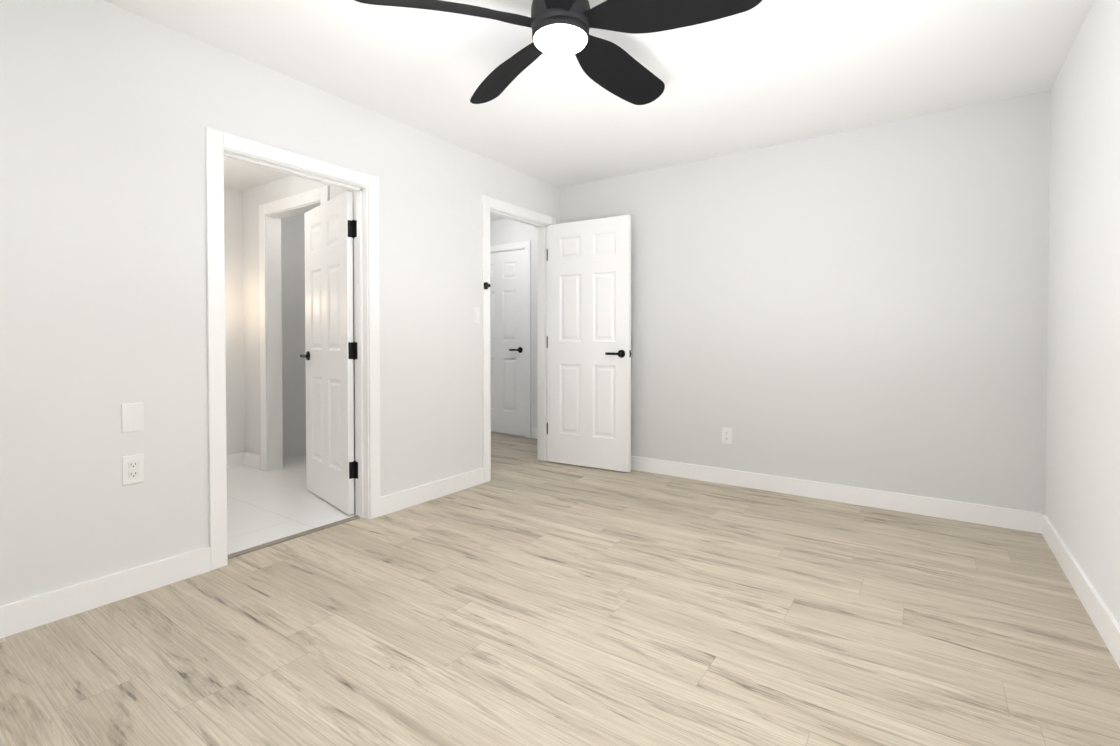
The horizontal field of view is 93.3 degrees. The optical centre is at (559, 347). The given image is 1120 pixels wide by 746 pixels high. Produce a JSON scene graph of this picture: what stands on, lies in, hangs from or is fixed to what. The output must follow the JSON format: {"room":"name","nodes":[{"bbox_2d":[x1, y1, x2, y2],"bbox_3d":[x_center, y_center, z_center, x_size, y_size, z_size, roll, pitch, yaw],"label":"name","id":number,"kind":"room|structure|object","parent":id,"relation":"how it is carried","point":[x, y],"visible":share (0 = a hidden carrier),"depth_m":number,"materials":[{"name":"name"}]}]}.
{"room":"empty bedroom","nodes":[
{"label":"empty bedroom","id":0,"kind":"room"},
{"bbox_2d":[224,158,289,190],"bbox_3d":[-2.126,-1.399,3.574,1.970,0.200,2.200,1,1,35],"label":"ceiling","id":1,"kind":"structure","parent":0,"point":[240,176],"depth_m":4.01,"materials":[{"name":"paint"}]},
{"bbox_2d":[224,188,305,456],"bbox_3d":[-2.933,-0.208,4.156,0.100,2.400,2.200,1,1,35],"label":"wall","id":2,"kind":"structure","parent":0,"point":[293,327],"depth_m":4.73,"materials":[{"name":"paint"}]},
{"bbox_2d":[227,452,247,467],"bbox_3d":[-3.061,0.941,3.890,0.014,0.110,1.410,1,1,35],"label":"baseboard","id":3,"kind":"structure","parent":2,"relation":"attached to","point":[241,458],"depth_m":4.41,"materials":[{"name":"white wood"}]},
{"bbox_2d":[0,0,559,605],"bbox_3d":[-1.360,-0.188,2.863,0.120,2.400,4.820,1,1,35],"label":"wall","id":4,"kind":"structure","parent":0,"point":[110,114],"depth_m":2.22,"materials":[{"name":"paint"}]},
{"bbox_2d":[0,546,210,638],"bbox_3d":[-2.100,0.975,1.704,0.014,0.110,1.744,1,1,35],"label":"baseboard","id":5,"kind":"structure","parent":4,"relation":"attached to","point":[50,606],"depth_m":2.09,"materials":[{"name":"white wood"}]},
{"bbox_2d":[121,402,142,432],"bbox_3d":[-1.763,0.287,2.182,0.008,0.118,0.072,1,1,35],"label":"blank wall plate","id":6,"kind":"object","parent":4,"relation":"attached to","point":[132,416],"visible":1,"depth_m":2.18,"materials":[{"name":"white plastic"}]},
{"bbox_2d":[122,454,143,484],"bbox_3d":[-1.763,0.502,2.184,0.009,0.118,0.072,1,1,35],"label":"outlet","id":7,"kind":"object","parent":4,"relation":"attached to","point":[132,469],"visible":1,"depth_m":2.18,"materials":[{"name":"white plastic"}]},
{"bbox_2d":[205,127,380,570],"bbox_3d":[-1.395,0.005,2.817,0.152,2.016,0.912,1,1,35],"label":"door frame","id":8,"kind":"structure","parent":4,"relation":"attached to","point":[220,146],"depth_m":2.75,"materials":[{"name":"white wood"}]},
{"bbox_2d":[300,191,355,514],"bbox_3d":[-1.506,0.031,3.429,0.143,1.925,0.774,-1,1,-43],"label":"bathroom door","id":9,"kind":"structure","parent":4,"relation":"in","point":[329,355],"depth_m":3.35,"materials":[{"name":"white wood"}]},
{"bbox_2d":[380,468,483,515],"bbox_3d":[-0.822,0.947,3.535,0.014,0.110,0.898,1,1,35],"label":"baseboard","id":10,"kind":"structure","parent":4,"relation":"attached to","point":[407,498],"depth_m":3.47,"materials":[{"name":"white wood"}]},
{"bbox_2d":[354,220,547,478],"bbox_3d":[-0.635,-0.036,3.852,0.192,1.615,1.812,1,1,35],"label":"door hinges","id":11,"kind":"object","parent":4,"relation":"attached to","point":[486,285],"depth_m":3.16,"materials":[{"name":"black metal"}]},
{"bbox_2d":[482,195,555,482],"bbox_3d":[-0.359,-0.068,4.300,0.152,2.116,0.912,1,1,35],"label":"door frame","id":12,"kind":"structure","parent":4,"relation":"attached to","point":[500,208],"depth_m":4.38,"materials":[{"name":"white wood"}]},
{"bbox_2d":[548,214,630,471],"bbox_3d":[0.227,-0.033,4.361,0.774,2.025,0.143,1,1,31],"label":"hall door","id":13,"kind":"structure","parent":4,"relation":"in","point":[589,343],"depth_m":4.33,"materials":[{"name":"white wood"}]},
{"bbox_2d":[243,175,354,459],"bbox_3d":[-1.845,-0.205,3.951,1.920,2.400,0.110,1,1,35],"label":"wall","id":14,"kind":"structure","parent":0,"point":[254,198],"depth_m":4.35,"materials":[{"name":"paint"}]},
{"bbox_2d":[259,185,328,470],"bbox_3d":[-1.988,-0.074,4.044,0.972,2.136,0.128,1,1,35],"label":"door frame","id":15,"kind":"structure","parent":14,"relation":"attached to","point":[272,214],"depth_m":4.25,"materials":[{"name":"white wood"}]},
{"bbox_2d":[490,218,536,437],"bbox_3d":[-0.497,-0.234,5.882,1.920,2.400,0.120,1,1,35],"label":"wall","id":16,"kind":"structure","parent":0,"point":[505,231],"depth_m":5.67,"materials":[{"name":"paint"}]},
{"bbox_2d":[490,249,524,435],"bbox_3d":[-0.679,-0.058,5.957,0.774,2.025,0.143,1,1,35],"label":"door","id":17,"kind":"structure","parent":16,"relation":"in","point":[507,333],"depth_m":5.87,"materials":[{"name":"white wood"}]},
{"bbox_2d":[490,241,530,437],"bbox_3d":[-0.657,-0.094,5.987,0.912,2.116,0.138,1,1,35],"label":"door frame","id":18,"kind":"structure","parent":16,"relation":"attached to","point":[526,245],"depth_m":5.69,"materials":[{"name":"white wood"}]},
{"bbox_2d":[532,428,536,438],"bbox_3d":[-0.037,0.917,5.496,0.644,0.110,0.014,1,1,35],"label":"baseboard","id":19,"kind":"structure","parent":16,"relation":"attached to","point":[534,430],"depth_m":5.65,"materials":[{"name":"white wood"}]},
{"bbox_2d":[0,432,1119,745],"bbox_3d":[-0.600,1.038,2.747,5.460,0.052,5.470,1,1,35],"label":"floor","id":20,"kind":"structure","parent":0,"point":[538,602],"depth_m":1.90,"materials":[{"name":"laminate"}]},
{"bbox_2d":[228,515,359,558],"bbox_3d":[-1.411,1.009,2.843,0.040,0.006,0.760,1,1,35],"label":"threshold","id":21,"kind":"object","parent":20,"relation":"on","point":[288,538],"depth_m":2.81,"materials":[{"name":"beige"}]},
{"bbox_2d":[103,0,1093,220],"bbox_3d":[-0.600,-1.436,2.710,5.460,0.100,5.470,1,1,35],"label":"ceiling","id":22,"kind":"structure","parent":0,"point":[764,73],"depth_m":2.61,"materials":[{"name":"paint"}]},
{"bbox_2d":[355,0,761,104],"bbox_3d":[0.042,-1.251,1.997,1.383,0.248,1.353,1,1,35],"label":"ceiling fan","id":23,"kind":"object","parent":22,"relation":"hanging from","point":[560,27],"visible":1,"depth_m":1.93,"materials":[{"name":"black plastic"}]},
{"bbox_2d":[560,90,1050,512],"bbox_3d":[1.416,-0.202,3.791,3.370,2.400,0.120,1,1,35],"label":"wall","id":24,"kind":"structure","parent":0,"point":[865,307],"depth_m":3.38,"materials":[{"name":"paint"}]},
{"bbox_2d":[722,427,731,443],"bbox_3d":[1.219,0.642,3.862,0.072,0.118,0.009,1,1,35],"label":"outlet","id":25,"kind":"object","parent":24,"relation":"attached to","point":[726,435],"visible":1,"depth_m":3.86,"materials":[{"name":"white plastic"}]},
{"bbox_2d":[631,456,1035,532],"bbox_3d":[1.298,0.943,3.805,3.180,0.110,0.020,1,1,35],"label":"baseboard","id":26,"kind":"structure","parent":24,"relation":"attached to","point":[1015,519],"depth_m":3.39,"materials":[{"name":"white wood"}]},
{"bbox_2d":[1045,0,1119,625],"bbox_3d":[1.391,-0.159,0.943,0.150,2.400,4.580,1,1,35],"label":"wall","id":27,"kind":"structure","parent":0,"point":[1082,490],"depth_m":2.14,"materials":[{"name":"paint"}]},
{"bbox_2d":[1036,512,1119,667],"bbox_3d":[1.323,0.985,1.007,0.014,0.110,4.580,1,1,35],"label":"baseboard","id":28,"kind":"structure","parent":27,"relation":"attached to","point":[1108,628],"depth_m":2.10,"materials":[{"name":"white wood"}]}
]}

